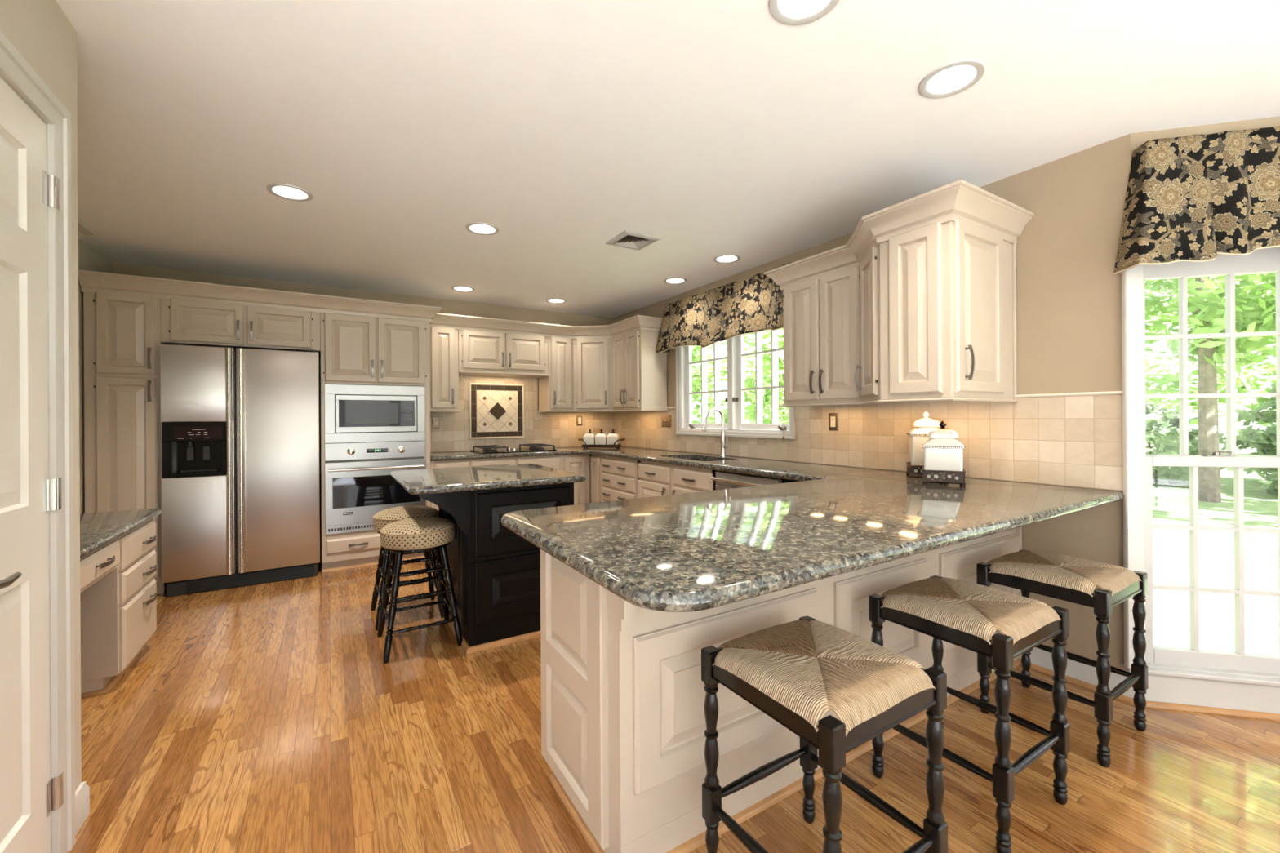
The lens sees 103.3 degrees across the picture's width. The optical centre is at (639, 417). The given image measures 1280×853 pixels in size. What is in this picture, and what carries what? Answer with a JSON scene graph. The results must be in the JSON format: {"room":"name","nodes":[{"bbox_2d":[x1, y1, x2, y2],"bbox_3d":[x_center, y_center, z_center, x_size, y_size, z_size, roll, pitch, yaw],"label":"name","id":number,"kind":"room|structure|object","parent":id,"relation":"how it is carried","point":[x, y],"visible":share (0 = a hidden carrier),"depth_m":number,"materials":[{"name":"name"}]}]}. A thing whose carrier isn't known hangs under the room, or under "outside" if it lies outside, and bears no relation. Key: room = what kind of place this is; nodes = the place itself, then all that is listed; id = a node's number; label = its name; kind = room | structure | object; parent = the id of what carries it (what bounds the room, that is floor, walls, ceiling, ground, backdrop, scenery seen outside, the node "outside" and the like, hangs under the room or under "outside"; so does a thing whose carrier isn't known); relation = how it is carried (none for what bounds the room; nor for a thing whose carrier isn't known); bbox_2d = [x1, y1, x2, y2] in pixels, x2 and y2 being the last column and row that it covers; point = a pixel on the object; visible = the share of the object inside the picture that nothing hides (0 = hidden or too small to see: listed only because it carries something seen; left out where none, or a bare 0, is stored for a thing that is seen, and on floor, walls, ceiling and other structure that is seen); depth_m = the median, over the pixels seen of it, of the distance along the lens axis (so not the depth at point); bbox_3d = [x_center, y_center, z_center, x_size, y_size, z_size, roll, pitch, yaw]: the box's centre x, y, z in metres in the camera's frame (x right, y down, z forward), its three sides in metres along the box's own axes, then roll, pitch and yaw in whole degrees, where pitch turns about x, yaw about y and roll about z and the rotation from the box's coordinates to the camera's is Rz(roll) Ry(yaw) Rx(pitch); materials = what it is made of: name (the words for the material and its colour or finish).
{"room":"kitchen","nodes":[
{"label":"kitchen","id":0,"kind":"room"},
{"bbox_2d":[0,0,81,844],"bbox_3d":[-1.578,0.022,1.192,0.100,2.475,0.885,0,0,-32],"label":"wall","id":1,"kind":"structure","parent":0,"point":[39,30],"depth_m":1.54,"materials":[{"name":"paint"}]},
{"bbox_2d":[0,30,75,852],"bbox_3d":[-1.528,0.177,1.178,0.169,2.165,0.714,0,0,-32],"label":"door","id":2,"kind":"structure","parent":1,"relation":"in","point":[36,204],"depth_m":1.35,"materials":[{"name":"white paint"}]},
{"bbox_2d":[78,239,111,513],"bbox_3d":[-3.700,0.036,1.751,2.930,2.475,4.060,0,0,-32],"label":"wall","id":3,"kind":"structure","parent":0,"point":[89,260],"depth_m":3.43,"materials":[{"name":"paint"}]},
{"bbox_2d":[75,781,89,836],"bbox_3d":[-1.781,1.205,1.519,0.144,0.112,0.136,0,0,-32],"label":"baseboard","id":4,"kind":"structure","parent":3,"relation":"attached to","point":[82,792],"depth_m":1.57,"materials":[{"name":"white paint"}]},
{"bbox_2d":[77,217,94,239],"bbox_3d":[-3.198,-1.125,2.616,0.145,0.159,1.400,0,0,-32],"label":"trim","id":5,"kind":"structure","parent":3,"relation":"attached to","point":[83,228],"depth_m":3.17,"materials":[{"name":"white paint"}]},
{"bbox_2d":[111,262,613,556],"bbox_3d":[-3.141,0.032,4.554,6.820,2.475,0.152,0,0,-32],"label":"wall","id":6,"kind":"structure","parent":0,"point":[559,429],"depth_m":5.30,"materials":[{"name":"beige tile"}]},
{"bbox_2d":[160,297,320,358],"bbox_3d":[-3.152,-0.736,4.094,0.962,0.388,0.638,0,0,-32],"label":"upper cabinet","id":7,"kind":"object","parent":6,"relation":"attached to","point":[183,322],"visible":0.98,"depth_m":3.83,"materials":[{"name":"paint"}]},
{"bbox_2d":[78,269,442,324],"bbox_3d":[-2.829,-0.917,4.075,2.279,0.130,0.339,0,0,-32],"label":"crown molding","id":8,"kind":"structure","parent":7,"relation":"attached to","point":[91,282],"depth_m":3.84,"materials":[{"name":"paint"}]},
{"bbox_2d":[431,417,439,428],"bbox_3d":[-2.063,0.050,5.121,0.076,0.120,0.010,0,0,-32],"label":"power outlet","id":9,"kind":"object","parent":6,"relation":"attached to","point":[435,420],"visible":1,"depth_m":5.12,"materials":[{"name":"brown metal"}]},
{"bbox_2d":[429,326,461,412],"bbox_3d":[-1.961,-0.477,4.979,0.322,0.842,0.359,0,0,-32],"label":"upper cabinet","id":10,"kind":"object","parent":6,"relation":"attached to","point":[443,342],"depth_m":4.86,"materials":[{"name":"paint"}]},
{"bbox_2d":[469,382,524,439],"bbox_3d":[-1.531,-0.071,5.443,0.590,0.590,0.018,0,0,-32],"label":"tile medallion","id":11,"kind":"object","parent":6,"relation":"attached to","point":[496,411],"visible":1,"depth_m":5.43,"materials":[{"name":"tile"}]},
{"bbox_2d":[457,328,549,377],"bbox_3d":[-1.445,-0.672,5.297,0.935,0.458,0.359,0,0,-32],"label":"upper cabinet","id":12,"kind":"object","parent":6,"relation":"attached to","point":[481,353],"visible":0.98,"depth_m":5.16,"materials":[{"name":"paint"}]},
{"bbox_2d":[457,370,549,377],"bbox_3d":[-1.450,-0.454,5.307,0.935,0.022,0.322,0,0,-32],"label":"range hood","id":13,"kind":"object","parent":12,"relation":"attached to","point":[523,374],"depth_m":5.25,"materials":[{"name":"paint"}]},
{"bbox_2d":[538,336,573,411],"bbox_3d":[-0.924,-0.490,5.616,0.291,0.828,0.359,0,0,-32],"label":"upper cabinet","id":14,"kind":"object","parent":6,"relation":"attached to","point":[556,391],"visible":0.96,"depth_m":5.49,"materials":[{"name":"paint"}]},
{"bbox_2d":[576,415,582,426],"bbox_3d":[-0.710,0.033,5.953,0.076,0.120,0.010,0,0,-32],"label":"power outlet","id":15,"kind":"object","parent":6,"relation":"attached to","point":[579,418],"visible":1,"depth_m":5.95,"materials":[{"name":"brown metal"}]},
{"bbox_2d":[573,337,613,410],"bbox_3d":[-0.461,-0.493,5.776,0.661,0.828,0.572,0,0,-32],"label":"upper cabinet","id":16,"kind":"object","parent":6,"relation":"attached to","point":[593,358],"visible":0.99,"depth_m":5.55,"materials":[{"name":"paint"}]},
{"bbox_2d":[429,312,662,339],"bbox_3d":[-0.876,-0.930,5.200,2.383,0.130,0.734,0,0,-6],"label":"crown molding","id":17,"kind":"structure","parent":16,"relation":"attached to","point":[639,322],"depth_m":5.16,"materials":[{"name":"paint"}]},
{"bbox_2d":[537,409,667,412],"bbox_3d":[-0.446,-0.072,5.400,1.518,0.014,0.377,0,0,21],"label":"rail","id":18,"kind":"object","parent":16,"relation":"attached to","point":[620,410],"visible":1,"depth_m":5.49,"materials":[{"name":"paint"}]},
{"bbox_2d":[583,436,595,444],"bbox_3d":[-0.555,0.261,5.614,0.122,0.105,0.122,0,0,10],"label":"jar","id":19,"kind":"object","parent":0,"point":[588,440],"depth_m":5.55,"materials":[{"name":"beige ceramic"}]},
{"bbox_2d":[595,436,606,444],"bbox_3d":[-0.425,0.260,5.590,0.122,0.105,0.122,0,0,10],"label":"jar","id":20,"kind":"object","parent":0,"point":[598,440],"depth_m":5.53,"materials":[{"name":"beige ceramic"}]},
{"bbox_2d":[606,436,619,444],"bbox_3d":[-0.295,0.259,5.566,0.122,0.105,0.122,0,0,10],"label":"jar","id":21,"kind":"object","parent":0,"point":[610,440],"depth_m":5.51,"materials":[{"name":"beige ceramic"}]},
{"bbox_2d":[55,0,1279,318],"bbox_3d":[-0.535,-1.282,0.709,7.246,0.120,9.160,0,0,-32],"label":"ceiling","id":22,"kind":"structure","parent":0,"point":[708,129],"depth_m":2.07,"materials":[{"name":"paint"}]},
{"bbox_2d":[266,183,313,201],"bbox_3d":[-1.883,-1.210,2.725,0.208,0.007,0.208,0,0,-32],"label":"recessed light","id":23,"kind":"object","parent":22,"relation":"in","point":[287,192],"visible":1,"depth_m":2.72,"materials":[{"name":"white"}]},
{"bbox_2d":[451,285,475,292],"bbox_3d":[-1.665,-1.211,4.764,0.208,0.007,0.208,0,0,-32],"label":"recessed light","id":24,"kind":"object","parent":22,"relation":"in","point":[459,288],"visible":1,"depth_m":4.75,"materials":[{"name":"white"}]},
{"bbox_2d":[465,222,499,235],"bbox_3d":[-1.015,-1.215,3.263,0.208,0.007,0.208,0,0,-32],"label":"recessed light","id":25,"kind":"object","parent":22,"relation":"in","point":[482,228],"visible":1,"depth_m":3.26,"materials":[{"name":"white"}]},
{"bbox_2d":[546,297,566,303],"bbox_3d":[-0.872,-1.216,5.268,0.208,0.007,0.208,0,0,-32],"label":"recessed light","id":26,"kind":"object","parent":22,"relation":"in","point":[557,300],"visible":1,"depth_m":5.27,"materials":[{"name":"white"}]},
{"bbox_2d":[605,230,660,250],"bbox_3d":[-0.049,-1.218,3.496,0.280,0.013,0.280,0,0,-32],"label":"ceiling vent","id":27,"kind":"object","parent":22,"relation":"in","point":[627,239],"visible":1,"depth_m":3.48,"materials":[{"name":"white metal"}]},
{"bbox_2d":[663,277,686,284],"bbox_3d":[0.316,-1.224,4.527,0.208,0.007,0.208,0,0,-32],"label":"recessed light","id":28,"kind":"object","parent":22,"relation":"in","point":[671,280],"visible":1,"depth_m":4.51,"materials":[{"name":"white"}]},
{"bbox_2d":[713,254,740,263],"bbox_3d":[0.671,-1.226,3.911,0.208,0.007,0.208,0,0,-32],"label":"recessed light","id":29,"kind":"object","parent":22,"relation":"in","point":[723,259],"visible":1,"depth_m":3.91,"materials":[{"name":"white"}]},
{"bbox_2d":[768,0,839,25],"bbox_3d":[0.482,-1.224,1.475,0.208,0.007,0.208,0,0,-32],"label":"recessed light","id":30,"kind":"object","parent":22,"relation":"in","point":[791,12],"visible":1,"depth_m":1.52,"materials":[{"name":"white"}]},
{"bbox_2d":[918,59,985,98],"bbox_3d":[1.132,-1.229,1.843,0.208,0.007,0.208,0,0,-32],"label":"recessed light","id":31,"kind":"object","parent":22,"relation":"in","point":[952,78],"visible":1,"depth_m":1.84,"materials":[{"name":"white"}]},
{"bbox_2d":[66,556,1279,852],"bbox_3d":[-0.518,1.313,0.709,7.246,0.120,9.160,0,0,-32],"label":"floor","id":32,"kind":"structure","parent":0,"point":[267,717],"depth_m":1.84,"materials":[{"name":"brown wood"}]},
{"bbox_2d":[80,518,156,698],"bbox_3d":[-2.522,0.902,2.032,0.613,0.727,1.510,0,0,-32],"label":"base cabinet","id":33,"kind":"object","parent":32,"relation":"on","point":[118,588],"visible":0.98,"depth_m":2.34,"materials":[{"name":"paint"}]},
{"bbox_2d":[80,508,162,559],"bbox_3d":[-2.545,0.521,2.034,0.620,0.034,1.535,0,0,-32],"label":"countertop","id":34,"kind":"structure","parent":33,"relation":"on","point":[97,530],"depth_m":2.39,"materials":[{"name":"grey stone"}]},
{"bbox_2d":[83,291,166,594],"bbox_3d":[-3.722,0.173,3.740,0.385,2.200,0.638,0,0,-32],"label":"pantry cabinet","id":35,"kind":"object","parent":32,"relation":"on","point":[122,332],"visible":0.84,"depth_m":3.50,"materials":[{"name":"paint"}]},
{"bbox_2d":[160,342,319,597],"bbox_3d":[-3.117,0.366,4.052,0.938,1.806,0.649,0,0,-32],"label":"refrigerator","id":36,"kind":"object","parent":32,"relation":"on","point":[240,428],"visible":1,"depth_m":3.77,"materials":[{"name":"silver metal"}]},
{"bbox_2d":[322,555,424,572],"bbox_3d":[-2.251,1.255,4.365,0.825,0.019,0.017,0,0,-32],"label":"trim","id":37,"kind":"structure","parent":32,"relation":"on","point":[420,557],"depth_m":4.28,"materials":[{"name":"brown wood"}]},
{"bbox_2d":[320,312,431,572],"bbox_3d":[-2.381,0.165,4.565,0.832,2.200,0.638,0,0,-32],"label":"tall cabinet","id":38,"kind":"object","parent":32,"relation":"on","point":[356,349],"visible":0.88,"depth_m":4.28,"materials":[{"name":"paint"}]},
{"bbox_2d":[324,384,425,443],"bbox_3d":[-2.250,-0.035,4.330,0.760,0.482,0.062,0,0,-32],"label":"microwave oven","id":39,"kind":"object","parent":38,"relation":"in","point":[353,413],"visible":1,"depth_m":4.29,"materials":[{"name":"silver metal"}]},
{"bbox_2d":[324,440,426,534],"bbox_3d":[-2.225,0.580,4.295,0.760,0.744,0.090,0,0,-32],"label":"oven","id":40,"kind":"object","parent":38,"relation":"in","point":[355,491],"visible":0.8,"depth_m":4.25,"materials":[{"name":"silver metal"}]},
{"bbox_2d":[370,505,443,631],"bbox_3d":[-1.497,0.919,3.255,0.394,0.684,0.394,0,0,-32],"label":"round stool","id":41,"kind":"object","parent":32,"relation":"on","point":[382,518],"visible":0.53,"depth_m":3.18,"materials":[{"name":"wood"}]},
{"bbox_2d":[373,505,439,532],"bbox_3d":[-1.499,0.638,3.255,0.388,0.122,0.388,0,0,-32],"label":"seat cushion","id":42,"kind":"object","parent":41,"relation":"on","point":[382,518],"depth_m":3.14,"materials":[{"name":"fabric"}]},
{"bbox_2d":[377,517,462,663],"bbox_3d":[-1.246,0.918,2.852,0.394,0.684,0.394,0,0,-32],"label":"round stool","id":43,"kind":"object","parent":32,"relation":"on","point":[415,535],"visible":1,"depth_m":2.76,"materials":[{"name":"wood"}]},
{"bbox_2d":[380,517,455,550],"bbox_3d":[-1.248,0.637,2.852,0.388,0.122,0.388,0,0,-32],"label":"seat cushion","id":44,"kind":"object","parent":43,"relation":"on","point":[415,533],"depth_m":2.72,"materials":[{"name":"fabric"}]},
{"bbox_2d":[418,482,573,654],"bbox_3d":[-0.957,0.819,3.154,0.875,0.874,0.842,0,0,-32],"label":"kitchen island","id":45,"kind":"object","parent":32,"relation":"on","point":[495,571],"visible":0.56,"depth_m":2.79,"materials":[{"name":"black paint"}]},
{"bbox_2d":[390,463,586,494],"bbox_3d":[-0.970,0.362,3.147,0.966,0.040,0.980,0,0,-32],"label":"island countertop","id":46,"kind":"structure","parent":45,"relation":"on","point":[442,480],"depth_m":2.91,"materials":[{"name":"grey stone"}]},
{"bbox_2d":[430,453,590,510],"bbox_3d":[-1.343,0.822,5.191,1.580,0.872,0.633,0,0,-32],"label":"base cabinet","id":47,"kind":"object","parent":32,"relation":"on","point":[577,464],"visible":0.09,"depth_m":5.16,"materials":[{"name":"paint"}]},
{"bbox_2d":[590,454,601,502],"bbox_3d":[-0.216,0.815,5.429,0.600,0.872,0.231,0,0,-32],"label":"base cabinet","id":48,"kind":"object","parent":32,"relation":"on","point":[595,460],"visible":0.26,"depth_m":5.26,"materials":[{"name":"paint"}]},
{"bbox_2d":[601,455,637,502],"bbox_3d":[0.017,0.814,5.017,0.633,0.872,0.710,0,0,-32],"label":"base cabinet","id":49,"kind":"object","parent":32,"relation":"on","point":[619,475],"visible":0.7,"depth_m":4.84,"materials":[{"name":"paint"}]},
{"bbox_2d":[637,460,718,497],"bbox_3d":[0.489,0.811,4.251,0.633,0.872,1.085,0,0,-32],"label":"base cabinet","id":50,"kind":"object","parent":32,"relation":"on","point":[654,479],"visible":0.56,"depth_m":4.13,"materials":[{"name":"paint"}]},
{"bbox_2d":[710,471,799,490],"bbox_3d":[0.922,0.810,3.515,0.625,0.868,0.594,0,0,-32],"label":"dishwasher","id":51,"kind":"object","parent":32,"relation":"on","point":[723,480],"visible":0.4,"depth_m":3.40,"materials":[{"name":"silver plastic"}]},
{"bbox_2d":[540,526,1022,852],"bbox_3d":[0.791,0.808,2.169,2.340,0.874,0.569,0,0,-32],"label":"base cabinet","id":52,"kind":"object","parent":32,"relation":"on","point":[624,724],"visible":0.54,"depth_m":1.51,"materials":[{"name":"paint"}]},
{"bbox_2d":[430,446,1124,612],"bbox_3d":[-0.146,0.357,3.554,2.461,0.040,4.683,0,0,-32],"label":"countertop","id":53,"kind":"structure","parent":52,"relation":"on","point":[701,550],"depth_m":1.59,"materials":[{"name":"grey stone"}]},
{"bbox_2d":[470,443,556,453],"bbox_3d":[-1.312,0.315,5.238,0.760,0.059,0.500,0,0,-32],"label":"gas cooktop","id":54,"kind":"object","parent":53,"relation":"in","point":[490,449],"visible":1,"depth_m":5.15,"materials":[{"name":"metal"}]},
{"bbox_2d":[577,438,624,448],"bbox_3d":[-0.425,0.283,5.590,0.505,0.111,0.152,0,0,10],"label":"tray","id":55,"kind":"object","parent":53,"relation":"on","point":[614,446],"visible":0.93,"depth_m":5.53,"materials":[{"name":"brown metal"}]},
{"bbox_2d":[583,429,595,444],"bbox_3d":[-0.555,0.219,5.614,0.122,0.188,0.122,0,0,10],"label":"canister","id":56,"kind":"object","parent":55,"relation":"on","point":[589,437],"visible":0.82,"depth_m":5.56,"materials":[{"name":"beige ceramic"}]},
{"bbox_2d":[595,429,607,444],"bbox_3d":[-0.425,0.218,5.590,0.122,0.188,0.122,0,0,10],"label":"canister","id":57,"kind":"object","parent":55,"relation":"on","point":[601,437],"visible":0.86,"depth_m":5.54,"materials":[{"name":"beige ceramic"}]},
{"bbox_2d":[606,429,619,444],"bbox_3d":[-0.295,0.218,5.566,0.122,0.188,0.122,0,0,10],"label":"canister","id":58,"kind":"object","parent":55,"relation":"on","point":[611,437],"visible":0.94,"depth_m":5.51,"materials":[{"name":"beige ceramic"}]},
{"bbox_2d":[701,408,728,456],"bbox_3d":[0.633,0.124,4.287,0.261,0.415,0.079,0,0,-32],"label":"kitchen faucet","id":59,"kind":"object","parent":53,"relation":"on","point":[723,446],"visible":1,"depth_m":4.33,"materials":[{"name":"grey metal"}]},
{"bbox_2d":[906,462,924,477],"bbox_3d":[1.599,0.292,2.825,0.186,0.068,0.185,0,0,22],"label":"stand","id":60,"kind":"object","parent":53,"relation":"on","point":[910,468],"visible":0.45,"depth_m":2.77,"materials":[{"name":"brown metal"}]},
{"bbox_2d":[906,411,940,473],"bbox_3d":[1.598,0.138,2.825,0.183,0.344,0.183,0,0,22],"label":"ceramic canister","id":61,"kind":"object","parent":53,"relation":"on","point":[917,436],"visible":0.59,"depth_m":2.77,"materials":[{"name":"white ceramic"}]},
{"bbox_2d":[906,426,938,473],"bbox_3d":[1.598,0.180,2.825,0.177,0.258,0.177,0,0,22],"label":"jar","id":62,"kind":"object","parent":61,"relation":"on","point":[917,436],"depth_m":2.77,"materials":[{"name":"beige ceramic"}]},
{"bbox_2d":[921,420,965,480],"bbox_3d":[1.529,0.163,2.555,0.183,0.295,0.183,0,0,30],"label":"ceramic canister","id":63,"kind":"object","parent":53,"relation":"on","point":[942,451],"visible":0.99,"depth_m":2.49,"materials":[{"name":"white ceramic"}]},
{"bbox_2d":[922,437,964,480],"bbox_3d":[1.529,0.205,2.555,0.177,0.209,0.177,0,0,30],"label":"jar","id":64,"kind":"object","parent":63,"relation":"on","point":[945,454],"depth_m":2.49,"materials":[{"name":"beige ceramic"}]},
{"bbox_2d":[921,466,965,485],"bbox_3d":[1.530,0.292,2.555,0.186,0.068,0.185,0,0,30],"label":"stand","id":65,"kind":"object","parent":53,"relation":"on","point":[961,474],"visible":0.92,"depth_m":2.48,"materials":[{"name":"brown metal"}]},
{"bbox_2d":[701,615,947,852],"bbox_3d":[0.458,0.926,1.302,0.426,0.643,0.426,0,0,-32],"label":"stool","id":66,"kind":"object","parent":32,"relation":"on","point":[871,688],"visible":1,"depth_m":1.23,"materials":[{"name":"beige wicker"}]},
{"bbox_2d":[868,575,1070,852],"bbox_3d":[1.091,0.922,1.698,0.426,0.643,0.426,0,0,-32],"label":"stool","id":67,"kind":"object","parent":32,"relation":"on","point":[966,615],"visible":0.87,"depth_m":1.60,"materials":[{"name":"black paint"}]},
{"bbox_2d":[976,549,1147,768],"bbox_3d":[1.716,0.918,2.071,0.426,0.643,0.426,0,0,-32],"label":"stool","id":68,"kind":"object","parent":32,"relation":"on","point":[1074,580],"visible":0.88,"depth_m":1.98,"materials":[{"name":"black paint"}]},
{"bbox_2d":[613,133,1130,672],"bbox_3d":[0.957,0.006,4.236,0.132,2.475,4.705,0,0,-32],"label":"wall","id":69,"kind":"structure","parent":0,"point":[1068,293],"depth_m":2.45,"materials":[{"name":"beige paint"}]},
{"bbox_2d":[612,329,666,410],"bbox_3d":[-0.031,-0.496,5.361,0.364,0.828,0.582,0,0,-32],"label":"upper cabinet","id":70,"kind":"object","parent":69,"relation":"attached to","point":[639,373],"visible":0.99,"depth_m":5.15,"materials":[{"name":"paint"}]},
{"bbox_2d":[661,415,671,426],"bbox_3d":[0.265,0.034,5.216,0.020,0.120,0.170,0,0,-32],"label":"light switch","id":71,"kind":"object","parent":69,"relation":"attached to","point":[665,420],"visible":1,"depth_m":5.21,"materials":[{"name":"brown metal"}]},
{"bbox_2d":[655,262,792,354],"bbox_3d":[0.683,-0.871,4.385,0.189,0.519,1.774,0,0,-32],"label":"window valance","id":72,"kind":"object","parent":69,"relation":"attached to","point":[753,304],"visible":0.88,"depth_m":4.29,"materials":[{"name":"fabric"}]},
{"bbox_2d":[675,329,795,439],"bbox_3d":[0.812,-0.393,4.456,0.144,1.115,1.507,0,0,-32],"label":"window","id":73,"kind":"structure","parent":69,"relation":"in","point":[735,426],"depth_m":4.39,"materials":[{"name":"white paint"}]},
{"bbox_2d":[828,413,838,430],"bbox_3d":[1.332,0.028,3.490,0.010,0.120,0.076,0,0,-32],"label":"power outlet","id":74,"kind":"object","parent":69,"relation":"attached to","point":[833,417],"visible":1,"depth_m":3.48,"materials":[{"name":"brown metal"}]},
{"bbox_2d":[830,416,835,426],"bbox_3d":[1.330,0.028,3.488,0.003,0.072,0.038,0,0,-32],"label":"receptacle","id":75,"kind":"object","parent":74,"relation":"attached to","point":[832,418],"depth_m":3.49,"materials":[{"name":"beige plastic"}]},
{"bbox_2d":[782,265,893,404],"bbox_3d":[1.250,-0.504,3.278,0.364,0.828,0.602,0,0,-32],"label":"upper cabinet","id":76,"kind":"object","parent":69,"relation":"attached to","point":[822,335],"visible":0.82,"depth_m":3.16,"materials":[{"name":"paint"}]},
{"bbox_2d":[779,397,1017,407],"bbox_3d":[1.318,-0.083,2.945,0.623,0.014,1.278,0,0,-32],"label":"rail","id":77,"kind":"object","parent":76,"relation":"attached to","point":[935,398],"visible":1,"depth_m":2.48,"materials":[{"name":"paint"}]},
{"bbox_2d":[764,179,1034,290],"bbox_3d":[1.282,-0.943,2.926,0.694,0.130,1.420,0,0,-32],"label":"crown molding","id":78,"kind":"structure","parent":76,"relation":"attached to","point":[962,200],"depth_m":2.44,"materials":[{"name":"paint"}]},
{"bbox_2d":[666,391,1122,408],"bbox_3d":[1.208,-0.105,3.703,0.021,0.014,3.527,0,0,-32],"label":"trim","id":79,"kind":"structure","parent":69,"relation":"attached to","point":[1109,392],"depth_m":2.38,"materials":[{"name":"beige stone"}]},
{"bbox_2d":[854,244,937,403],"bbox_3d":[1.386,-0.505,2.836,0.594,0.828,0.297,0,0,-32],"label":"upper cabinet","id":80,"kind":"object","parent":69,"relation":"attached to","point":[869,267],"visible":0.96,"depth_m":2.70,"materials":[{"name":"paint"}]},
{"bbox_2d":[880,219,1017,401],"bbox_3d":[1.563,-0.506,2.538,0.624,0.828,0.395,0,0,-32],"label":"upper cabinet","id":81,"kind":"object","parent":69,"relation":"attached to","point":[948,290],"visible":0.94,"depth_m":2.37,"materials":[{"name":"paint"}]},
{"bbox_2d":[1018,647,1134,697],"bbox_3d":[2.034,1.181,2.380,0.014,0.112,0.429,0,0,-32],"label":"baseboard","id":82,"kind":"structure","parent":69,"relation":"attached to","point":[1085,673],"depth_m":2.35,"materials":[{"name":"white paint"}]},
{"bbox_2d":[1019,659,1133,704],"bbox_3d":[2.024,1.228,2.367,0.017,0.019,0.430,0,0,-32],"label":"trim","id":83,"kind":"structure","parent":69,"relation":"attached to","point":[1070,679],"depth_m":2.35,"materials":[{"name":"brown wood"}]},
{"bbox_2d":[1144,674,1279,714],"bbox_3d":[2.529,1.167,2.105,0.777,0.135,0.012,0,0,13],"label":"baseboard","id":84,"kind":"structure","parent":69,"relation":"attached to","point":[1166,689],"depth_m":2.13,"materials":[{"name":"white paint"}]},
{"bbox_2d":[1146,700,1279,720],"bbox_3d":[2.526,1.225,2.090,0.777,0.019,0.017,0,0,13],"label":"trim","id":85,"kind":"structure","parent":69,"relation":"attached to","point":[1270,716],"depth_m":2.12,"materials":[{"name":"brown wood"}]},
{"bbox_2d":[1130,116,1279,163],"bbox_3d":[2.548,-0.003,2.179,0.800,2.475,0.140,0,0,13],"label":"bay","id":86,"kind":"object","parent":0,"point":[1138,139],"visible":0.17,"depth_m":2.15,"materials":[{"name":"beige paint"}]},
{"bbox_2d":[1120,247,1279,686],"bbox_3d":[2.474,0.121,2.177,0.725,1.952,0.170,0,0,13],"label":"window","id":87,"kind":"structure","parent":86,"relation":"attached to","point":[1239,666],"depth_m":2.19,"materials":[{"name":"white paint"}]},
{"label":"outside","id":88,"kind":"structure","parent":0,"visible":0},
{"bbox_2d":[1146,431,1279,655],"bbox_3d":[23.385,1.554,31.983,66.670,0.100,110.000,0,0,-32],"label":"lawn","id":89,"kind":"structure","parent":88,"point":[1171,547],"depth_m":5.47,"materials":[{"name":"green plant"}]},
{"bbox_2d":[691,333,788,423],"bbox_3d":[2.564,-1.395,13.855,3.834,6.766,4.156,0,0,10],"label":"tree","id":90,"kind":"object","parent":89,"relation":"on","point":[696,376],"visible":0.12,"depth_m":13.21,"materials":[{"name":"green plant"}]},
{"bbox_2d":[695,327,788,424],"bbox_3d":[3.103,-1.161,9.957,3.901,6.520,4.290,0,0,-32],"label":"tree","id":91,"kind":"object","parent":89,"relation":"on","point":[749,380],"visible":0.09,"depth_m":9.53,"materials":[{"name":"green plant"}]},
{"bbox_2d":[724,338,788,423],"bbox_3d":[4.973,-2.429,19.203,4.178,8.854,3.815,0,0,4],"label":"tree","id":92,"kind":"object","parent":89,"relation":"on","point":[745,360],"visible":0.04,"depth_m":18.77,"materials":[{"name":"green plant"}]},
{"bbox_2d":[1145,401,1226,486],"bbox_3d":[12.286,0.688,12.171,2.345,2.168,2.366,0,0,-32],"label":"shrub","id":93,"kind":"object","parent":89,"relation":"on","point":[1167,441],"visible":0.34,"depth_m":11.69,"materials":[{"name":"green plant"}]},
{"bbox_2d":[1144,272,1275,502],"bbox_3d":[10.602,-3.186,9.620,4.824,9.586,5.116,0,0,19],"label":"tree","id":94,"kind":"object","parent":89,"relation":"on","point":[1206,307],"visible":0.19,"depth_m":9.43,"materials":[{"name":"green plant"}]},
{"bbox_2d":[1144,279,1275,445],"bbox_3d":[14.322,-3.400,14.349,5.273,9.969,5.446,0,0,-32],"label":"tree","id":95,"kind":"object","parent":89,"relation":"on","point":[1163,388],"visible":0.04,"depth_m":13.51,"materials":[{"name":"green plant"}]},
{"bbox_2d":[1187,274,1275,431],"bbox_3d":[24.722,-5.003,18.863,6.334,13.043,7.756,0,0,38],"label":"tree","id":96,"kind":"object","parent":89,"relation":"on","point":[1263,369],"visible":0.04,"depth_m":18.96,"materials":[{"name":"green plant"}]},
{"bbox_2d":[1219,383,1276,478],"bbox_3d":[15.258,0.370,11.744,2.378,2.786,2.283,0,0,-32],"label":"shrub","id":97,"kind":"object","parent":89,"relation":"on","point":[1255,415],"visible":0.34,"depth_m":11.97,"materials":[{"name":"green plant"}]},
{"bbox_2d":[1235,422,1277,495],"bbox_3d":[13.349,0.721,9.989,2.086,2.031,2.278,0,0,33],"label":"shrub","id":98,"kind":"object","parent":89,"relation":"on","point":[1267,440],"visible":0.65,"depth_m":10.35,"materials":[{"name":"green plant"}]},
{"bbox_3d":[3.607,-0.010,1.038,0.140,2.475,2.389,0,0,-32],"label":"wall","id":99,"kind":"structure","parent":0,"visible":0},
{"bbox_2d":[1113,125,1279,274],"bbox_3d":[2.490,-0.891,2.032,0.897,0.540,0.168,0,0,13],"label":"window valance","id":100,"kind":"object","parent":99,"relation":"attached to","point":[1197,197],"visible":1,"depth_m":2.05,"materials":[{"name":"fabric"}]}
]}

